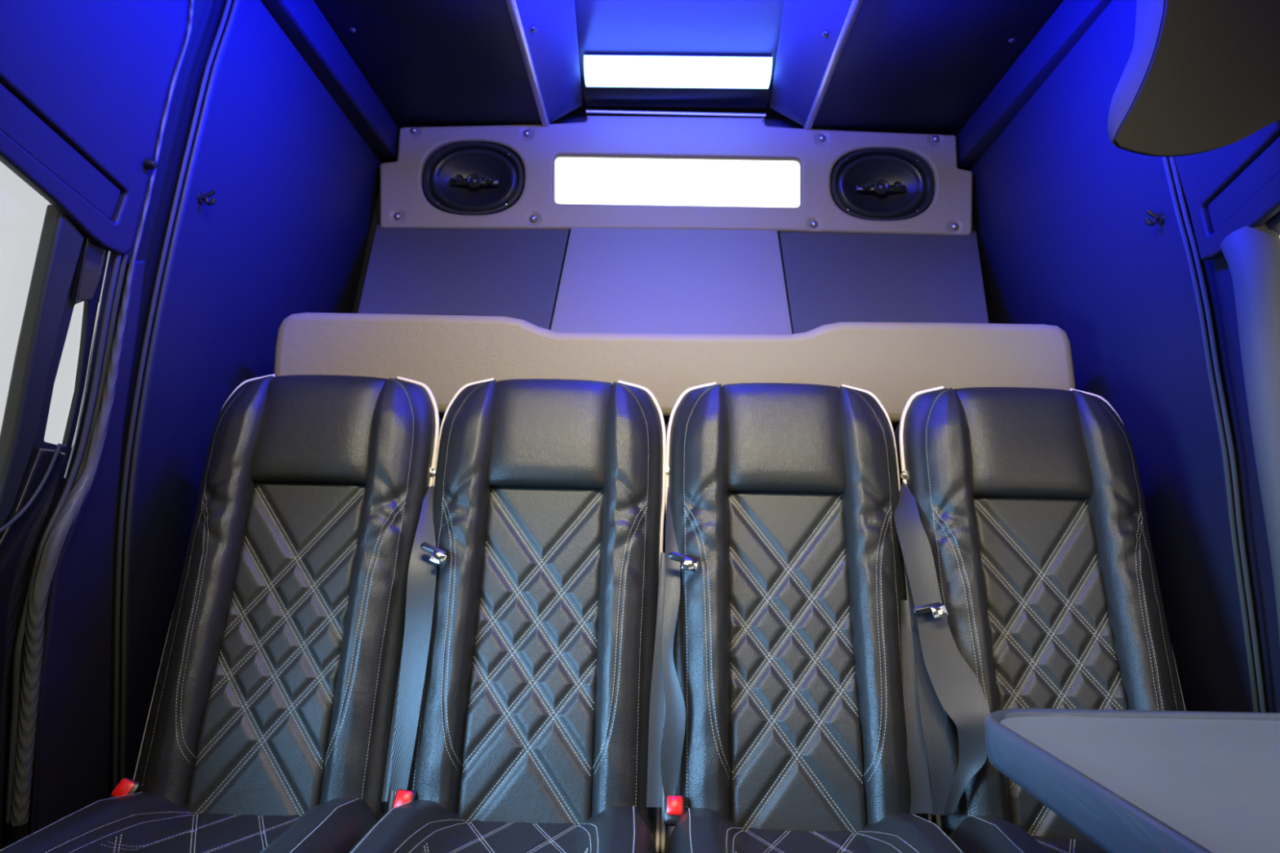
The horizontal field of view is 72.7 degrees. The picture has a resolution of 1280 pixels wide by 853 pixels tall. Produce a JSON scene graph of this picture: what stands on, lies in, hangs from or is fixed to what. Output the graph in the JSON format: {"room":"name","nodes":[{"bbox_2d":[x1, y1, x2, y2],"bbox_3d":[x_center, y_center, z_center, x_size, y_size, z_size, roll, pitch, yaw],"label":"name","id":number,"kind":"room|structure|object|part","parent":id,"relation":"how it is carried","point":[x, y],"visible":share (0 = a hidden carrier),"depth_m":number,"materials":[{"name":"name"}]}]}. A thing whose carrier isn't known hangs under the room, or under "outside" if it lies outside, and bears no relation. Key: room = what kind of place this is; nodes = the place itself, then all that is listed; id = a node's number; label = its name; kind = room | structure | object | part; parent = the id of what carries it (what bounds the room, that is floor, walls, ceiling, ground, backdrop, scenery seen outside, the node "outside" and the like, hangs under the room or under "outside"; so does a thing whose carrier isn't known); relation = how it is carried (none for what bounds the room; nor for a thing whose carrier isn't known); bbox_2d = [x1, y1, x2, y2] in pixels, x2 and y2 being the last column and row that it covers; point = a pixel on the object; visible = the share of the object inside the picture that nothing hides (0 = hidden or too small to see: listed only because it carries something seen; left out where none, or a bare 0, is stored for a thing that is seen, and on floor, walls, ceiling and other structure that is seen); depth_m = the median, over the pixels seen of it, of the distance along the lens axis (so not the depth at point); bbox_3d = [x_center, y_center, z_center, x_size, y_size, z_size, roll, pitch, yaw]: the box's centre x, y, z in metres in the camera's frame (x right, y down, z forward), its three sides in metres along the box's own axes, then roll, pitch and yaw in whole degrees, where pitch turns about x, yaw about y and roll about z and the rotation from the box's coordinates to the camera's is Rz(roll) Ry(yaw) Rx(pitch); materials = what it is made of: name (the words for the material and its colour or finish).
{"room":"vehicle interior","nodes":[
{"label":"vehicle interior","id":0,"kind":"room"},
{"bbox_2d":[0,0,226,849],"bbox_3d":[-1.015,-0.028,0.996,0.380,2.301,3.347,1,-6,0],"label":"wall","id":1,"kind":"structure","parent":0,"point":[207,14],"depth_m":1.66,"materials":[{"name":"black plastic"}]},
{"bbox_2d":[0,204,128,849],"bbox_3d":[-1.046,0.248,1.428,0.216,1.200,0.372,1,-6,1],"label":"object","id":2,"kind":"structure","parent":1,"relation":"attached to","point":[29,475],"depth_m":1.44,"materials":[{"name":"grey plastic"}]},
{"bbox_3d":[-1.082,0.443,1.454,0.152,0.815,0.283,1,-6,1],"label":"gloss panel","id":3,"kind":"part","parent":2,"relation":"part of","materials":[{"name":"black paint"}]},
{"bbox_3d":[-0.949,-0.265,1.498,0.029,0.111,0.063,1,-6,1],"label":"gloss panel","id":4,"kind":"part","parent":2,"relation":"part of","materials":[{"name":"black paint"}]},
{"bbox_2d":[29,259,145,835],"bbox_3d":[-1.085,0.279,1.714,0.119,1.171,0.426,4,-6,-28],"label":"trim","id":5,"kind":"structure","parent":1,"relation":"attached to","point":[71,755],"depth_m":1.64,"materials":[{"name":"black plastic"}]},
{"bbox_2d":[0,0,189,254],"bbox_3d":[-0.877,-0.658,1.097,0.118,0.615,1.022,1,-6,0],"label":"header panel","id":6,"kind":"object","parent":1,"relation":"attached to","point":[85,84],"depth_m":1.41,"materials":[{"name":"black plastic"}]},
{"bbox_3d":[-0.882,-0.474,1.568,0.019,0.021,0.020,1,-6,1],"label":"panel knob","id":7,"kind":"part","parent":6,"relation":"part of","materials":[{"name":"black plastic"}]},
{"bbox_2d":[9,0,194,826],"bbox_3d":[-0.975,-0.067,1.542,0.281,1.538,0.097,-1,-6,19],"label":"seal","id":8,"kind":"object","parent":1,"relation":"attached to","point":[54,543],"visible":0.99,"depth_m":1.52,"materials":[{"name":"grey rubber"}]},
{"bbox_2d":[112,0,238,791],"bbox_3d":[-1.000,-0.039,1.780,0.119,1.773,0.443,6,-8,-43],"label":"trim","id":9,"kind":"structure","parent":1,"relation":"attached to","point":[123,493],"depth_m":1.70,"materials":[{"name":"grey rubber"}]},
{"bbox_2d":[117,0,384,784],"bbox_3d":[-0.990,0.085,2.138,0.394,2.212,1.005,1,-6,1],"label":"wall panel","id":10,"kind":"object","parent":1,"relation":"attached to","point":[295,184],"visible":0.45,"depth_m":1.91,"materials":[{"name":"black plastic"}]},
{"bbox_2d":[196,189,216,205],"bbox_3d":[-0.872,-0.463,1.754,0.034,0.034,0.026,1,-6,1],"label":"coat hook","id":11,"kind":"object","parent":10,"relation":"attached to","point":[202,197],"visible":1,"depth_m":1.75,"materials":[{"name":"black plastic"}]},
{"bbox_2d":[261,0,398,159],"bbox_3d":[-0.865,-1.023,1.224,0.182,0.108,2.950,1,-6,1],"label":"trim","id":12,"kind":"structure","parent":1,"relation":"attached to","point":[302,21],"depth_m":2.20,"materials":[{"name":"black plastic"}]},
{"bbox_2d":[357,224,569,329],"bbox_3d":[-0.517,-0.356,2.361,0.587,0.572,0.535,1,-6,1],"label":"panel","id":13,"kind":"object","parent":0,"point":[511,273],"visible":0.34,"depth_m":2.43,"materials":[{"name":"grey plastic"}]},
{"bbox_2d":[351,101,989,333],"bbox_3d":[0.077,0.091,2.658,2.550,2.450,0.030,1,-6,1],"label":"wall","id":14,"kind":"structure","parent":0,"point":[772,118],"depth_m":2.75,"materials":[{"name":"black plastic"}]},
{"bbox_2d":[505,0,549,126],"bbox_3d":[-0.300,-0.995,1.894,0.022,0.014,1.540,1,-6,1],"label":"trim","id":15,"kind":"structure","parent":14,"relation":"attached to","point":[512,5],"depth_m":2.25,"materials":[{"name":"silver metal"}]},
{"bbox_2d":[586,109,765,116],"bbox_3d":[0.108,-0.950,2.636,0.544,0.016,0.010,1,-6,1],"label":"trim","id":16,"kind":"structure","parent":14,"relation":"attached to","point":[741,114],"depth_m":2.63,"materials":[{"name":"silver metal"}]},
{"bbox_2d":[582,78,771,107],"bbox_3d":[0.108,-0.997,2.601,0.554,0.030,0.123,1,-6,1],"label":"trim","id":17,"kind":"structure","parent":14,"relation":"attached to","point":[593,95],"depth_m":2.59,"materials":[{"name":"black plastic"}]},
{"bbox_2d":[803,0,862,129],"bbox_3d":[0.494,-0.980,1.878,0.022,0.014,1.540,1,-6,1],"label":"trim","id":18,"kind":"structure","parent":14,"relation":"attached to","point":[855,6],"depth_m":2.23,"materials":[{"name":"silver metal"}]},
{"bbox_2d":[313,0,1063,139],"bbox_3d":[0.084,-1.163,1.070,2.100,0.180,3.340,1,-6,1],"label":"ceiling","id":19,"kind":"structure","parent":0,"point":[904,66],"depth_m":2.26,"materials":[{"name":"black plastic"}]},
{"bbox_2d":[348,27,355,32],"bbox_3d":[-0.712,-0.979,2.151,0.018,0.006,0.018,1,-6,1],"label":"screw","id":20,"kind":"object","parent":19,"relation":"attached to","point":[351,29],"visible":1,"depth_m":2.15,"materials":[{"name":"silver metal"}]},
{"bbox_2d":[515,0,582,123],"bbox_3d":[-0.212,-1.055,1.894,0.183,0.114,1.550,1,-6,1],"label":"ceiling panel","id":21,"kind":"object","parent":19,"relation":"attached to","point":[549,26],"visible":0.92,"depth_m":2.30,"materials":[{"name":"blue plastic"}]},
{"bbox_2d":[380,115,972,235],"bbox_3d":[0.103,-0.762,2.633,1.793,0.365,0.039,1,-6,1],"label":"speaker panel","id":22,"kind":"object","parent":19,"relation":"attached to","point":[404,203],"visible":0.97,"depth_m":2.62,"materials":[{"name":"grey plastic"}]},
{"bbox_2d":[422,142,524,215],"bbox_3d":[-0.507,-0.753,2.667,0.321,0.238,0.052,1,-6,1],"label":"speaker","id":23,"kind":"object","parent":22,"relation":"attached to","point":[479,180],"visible":1,"depth_m":2.66},
{"bbox_2d":[550,227,792,334],"bbox_3d":[0.086,-0.347,2.343,0.634,0.560,0.524,1,-6,1],"label":"panel","id":24,"kind":"object","parent":22,"relation":"attached to","point":[614,280],"visible":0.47,"depth_m":2.38,"materials":[{"name":"grey plastic"}]},
{"bbox_2d":[830,148,934,220],"bbox_3d":[0.731,-0.727,2.642,0.321,0.238,0.052,1,-6,1],"label":"speaker","id":25,"kind":"object","parent":22,"relation":"attached to","point":[880,184],"visible":0.98,"depth_m":2.63},
{"bbox_2d":[778,231,989,333],"bbox_3d":[0.696,-0.344,2.349,0.610,0.550,0.515,1,-6,1],"label":"panel","id":26,"kind":"object","parent":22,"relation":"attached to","point":[830,277],"visible":0.46,"depth_m":2.41,"materials":[{"name":"grey plastic"}]},
{"bbox_2d":[574,0,784,103],"bbox_3d":[0.103,-1.106,1.838,0.620,0.020,1.750,1,-6,1],"label":"panel","id":27,"kind":"object","parent":19,"relation":"attached to","point":[660,27],"visible":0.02,"depth_m":2.29,"materials":[{"name":"grey plastic"}]},
{"bbox_2d":[583,53,772,88],"bbox_3d":[0.106,-1.002,2.475,0.524,0.056,0.125,1,-6,1],"label":"light bar","id":28,"kind":"object","parent":27,"relation":"attached to","point":[602,70],"visible":1,"depth_m":2.43,"materials":[{"name":"white plastic"}]},
{"bbox_2d":[769,0,852,126],"bbox_3d":[0.395,-1.049,1.882,0.210,0.125,1.550,1,-6,1],"label":"ceiling panel","id":29,"kind":"object","parent":19,"relation":"attached to","point":[811,29],"visible":0.91,"depth_m":2.28,"materials":[{"name":"blue plastic"}]},
{"bbox_2d":[1008,38,1016,43],"bbox_3d":[0.914,-0.946,2.135,0.018,0.006,0.018,1,-6,1],"label":"screw","id":30,"kind":"object","parent":19,"relation":"attached to","point":[1011,40],"visible":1,"depth_m":2.13,"materials":[{"name":"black metal"}]},
{"bbox_2d":[1177,172,1279,712],"bbox_3d":[1.083,0.011,0.953,0.328,2.303,3.350,1,-6,3],"label":"door frame","id":31,"kind":"structure","parent":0,"point":[1217,275],"depth_m":1.58,"materials":[{"name":"black plastic"}]},
{"bbox_2d":[956,0,1111,167],"bbox_3d":[1.042,-0.987,1.185,0.203,0.108,2.950,1,-6,1],"label":"trim","id":32,"kind":"structure","parent":31,"relation":"attached to","point":[1072,19],"depth_m":2.17,"materials":[{"name":"black plastic"}]},
{"bbox_2d":[965,0,1260,712],"bbox_3d":[1.103,0.124,2.088,0.308,2.211,1.029,1,-6,3],"label":"wall panel","id":33,"kind":"object","parent":31,"relation":"attached to","point":[1064,239],"visible":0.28,"depth_m":1.84,"materials":[{"name":"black plastic"}]},
{"bbox_2d":[1144,208,1164,225],"bbox_3d":[1.002,-0.409,1.697,0.034,0.034,0.026,1,-6,1],"label":"coat hook","id":34,"kind":"object","parent":33,"relation":"attached to","point":[1159,218],"visible":1,"depth_m":1.69,"materials":[{"name":"black plastic"}]},
{"bbox_2d":[1107,0,1279,156],"bbox_3d":[0.848,-0.639,1.315,0.343,0.537,0.140,1,-6,1],"label":"pod","id":35,"kind":"object","parent":31,"relation":"attached to","point":[1198,76],"visible":1,"depth_m":1.23,"materials":[{"name":"black plastic"}]},
{"bbox_2d":[1162,156,1266,712],"bbox_3d":[1.081,0.100,1.597,0.184,1.239,0.071,3,-6,-15],"label":"trim","id":36,"kind":"structure","parent":31,"relation":"attached to","point":[1167,170],"depth_m":1.58,"materials":[{"name":"grey rubber"}]},
{"bbox_2d":[1174,120,1279,260],"bbox_3d":[0.985,-0.634,1.151,0.094,0.573,1.003,1,-6,3],"label":"wall panel","id":37,"kind":"object","parent":31,"relation":"attached to","point":[1228,188],"visible":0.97,"depth_m":1.49,"materials":[{"name":"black plastic"}]},
{"bbox_2d":[1220,222,1279,643],"bbox_3d":[1.101,0.168,1.468,0.235,1.010,0.102,5,-7,-31],"label":"trim","id":38,"kind":"structure","parent":31,"relation":"attached to","point":[1251,255],"depth_m":1.45,"materials":[{"name":"grey plastic"}]},
{"bbox_3d":[0.025,1.150,0.839,2.600,0.020,3.500,1,-6,1],"label":"floor","id":39,"kind":"structure","parent":0,"visible":0},
{"bbox_2d":[0,373,441,852],"bbox_3d":[-0.655,0.519,1.433,0.463,1.324,0.840,1,-6,1],"label":"passenger seat","id":40,"kind":"object","parent":39,"relation":"on","point":[268,727],"visible":0.99,"depth_m":1.57,"materials":[{"name":"grey leather"}]},
{"bbox_2d":[107,777,142,799],"bbox_3d":[-0.874,0.633,1.449,0.036,0.084,0.070,-2,-7,32],"label":"seat belt buckle","id":41,"kind":"object","parent":40,"relation":"attached to","point":[126,786],"visible":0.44,"depth_m":1.46,"materials":[{"name":"red plastic"}]},
{"bbox_2d":[0,792,377,852],"bbox_3d":[-0.662,0.670,1.247,0.453,0.186,0.500,1,-6,1],"label":"cushion","id":42,"kind":"object","parent":40,"relation":"on","point":[140,822],"depth_m":1.35,"materials":[{"name":"black leather"}]},
{"bbox_3d":[-0.650,0.413,1.573,0.227,0.629,0.209,1,-6,1],"label":"quilted backrest","id":43,"kind":"part","parent":40,"relation":"part of","materials":[{"name":"grey leather"}]},
{"bbox_2d":[348,377,666,852],"bbox_3d":[-0.194,0.528,1.423,0.463,1.324,0.840,1,-6,1],"label":"passenger seat","id":44,"kind":"object","parent":39,"relation":"on","point":[548,502],"visible":0.99,"depth_m":1.57,"materials":[{"name":"black leather"}]},
{"bbox_2d":[391,789,416,809],"bbox_3d":[-0.395,0.649,1.437,0.038,0.084,0.061,1,-6,1],"label":"seat belt buckle","id":45,"kind":"object","parent":44,"relation":"attached to","point":[402,797],"visible":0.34,"depth_m":1.44,"materials":[{"name":"red plastic"}]},
{"bbox_2d":[381,467,447,801],"bbox_3d":[-0.394,0.359,1.604,0.081,0.577,0.235,1,-6,1],"label":"belt","id":46,"kind":"object","parent":44,"relation":"attached to","point":[425,557],"visible":0.97,"depth_m":1.54,"materials":[{"name":"grey fabric"}]},
{"bbox_3d":[-0.367,0.239,1.578,0.030,0.027,0.009,0,-6,8],"label":"latch plate","id":47,"kind":"part","parent":46,"relation":"part of","materials":[{"name":"silver metal"}]},
{"bbox_2d":[348,800,656,852],"bbox_3d":[-0.201,0.679,1.237,0.453,0.186,0.500,1,-6,1],"label":"cushion","id":48,"kind":"object","parent":44,"relation":"on","point":[416,826],"depth_m":1.38,"materials":[{"name":"black leather"}]},
{"bbox_3d":[-0.189,0.421,1.564,0.227,0.629,0.209,1,-6,1],"label":"quilted backrest","id":49,"kind":"part","parent":44,"relation":"part of","materials":[{"name":"grey leather"}]},
{"bbox_2d":[440,416,897,833],"bbox_3d":[0.058,0.577,1.946,1.920,1.340,0.050,1,-6,1],"label":"wall","id":50,"kind":"structure","parent":39,"relation":"on","point":[666,420],"depth_m":1.96,"materials":[{"name":"black plastic"}]},
{"bbox_2d":[273,312,1075,425],"bbox_3d":[0.072,-0.129,1.997,1.820,0.234,0.090,1,-6,1],"label":"partition panel","id":51,"kind":"object","parent":50,"relation":"attached to","point":[893,362],"visible":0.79,"depth_m":1.95,"materials":[{"name":"brown plastic"}]},
{"bbox_2d":[660,382,964,852],"bbox_3d":[0.267,0.536,1.414,0.463,1.324,0.840,1,-6,1],"label":"passenger seat","id":52,"kind":"object","parent":39,"relation":"on","point":[784,497],"visible":0.98,"depth_m":1.56,"materials":[{"name":"black leather"}]},
{"bbox_2d":[646,466,697,807],"bbox_3d":[0.061,0.358,1.597,0.085,0.584,0.241,1,-6,1],"label":"belt","id":53,"kind":"object","parent":52,"relation":"attached to","point":[665,743],"visible":0.93,"depth_m":1.51,"materials":[{"name":"grey fabric"}]},
{"bbox_3d":[0.090,0.250,1.568,0.029,0.024,0.008,1,-6,5],"label":"latch plate","id":54,"kind":"part","parent":53,"relation":"part of","materials":[{"name":"silver metal"}]},
{"bbox_2d":[664,795,684,841],"bbox_3d":[0.057,0.654,1.429,0.034,0.083,0.060,1,-6,1],"label":"seat belt buckle","id":55,"kind":"object","parent":52,"relation":"attached to","point":[674,806],"visible":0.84,"depth_m":1.43,"materials":[{"name":"red plastic"}]},
{"bbox_3d":[0.272,0.430,1.554,0.227,0.629,0.209,1,-6,1],"label":"quilted backrest","id":56,"kind":"part","parent":52,"relation":"part of","materials":[{"name":"grey leather"}]},
{"bbox_2d":[666,807,964,852],"bbox_3d":[0.261,0.688,1.228,0.453,0.186,0.500,1,-6,1],"label":"cushion","id":57,"kind":"object","parent":52,"relation":"on","point":[698,829],"depth_m":1.39,"materials":[{"name":"black leather"}]},
{"bbox_2d":[893,386,1185,852],"bbox_3d":[0.735,0.545,1.405,0.463,1.324,0.840,1,-6,1],"label":"passenger seat","id":58,"kind":"object","parent":39,"relation":"on","point":[1030,503],"visible":0.74,"depth_m":1.60,"materials":[{"name":"black leather"}]},
{"bbox_2d":[893,470,990,815],"bbox_3d":[0.522,0.364,1.579,0.136,0.584,0.259,1,-6,1],"label":"belt","id":59,"kind":"object","parent":58,"relation":"attached to","point":[937,677],"visible":0.98,"depth_m":1.50,"materials":[{"name":"grey fabric"}]},
{"bbox_3d":[0.524,0.324,1.521,0.029,0.024,0.008,1,-6,-3],"label":"latch plate","id":60,"kind":"part","parent":59,"relation":"part of","materials":[{"name":"silver metal"}]},
{"bbox_2d":[951,815,1107,852],"bbox_3d":[0.729,0.697,1.219,0.453,0.186,0.500,1,-6,1],"label":"cushion","id":61,"kind":"object","parent":58,"relation":"on","point":[972,833],"depth_m":1.39,"materials":[{"name":"black leather"}]},
{"bbox_3d":[0.740,0.439,1.545,0.227,0.629,0.209,1,-6,1],"label":"quilted backrest","id":62,"kind":"part","parent":58,"relation":"part of","materials":[{"name":"grey leather"}]},
{"bbox_2d":[984,708,1279,852],"bbox_3d":[0.752,0.752,0.732,0.588,0.776,1.043,1,-6,1],"label":"side table","id":63,"kind":"object","parent":39,"relation":"on","point":[1128,781],"visible":1,"depth_m":1.00,"materials":[{"name":"grey plastic"}]}
]}

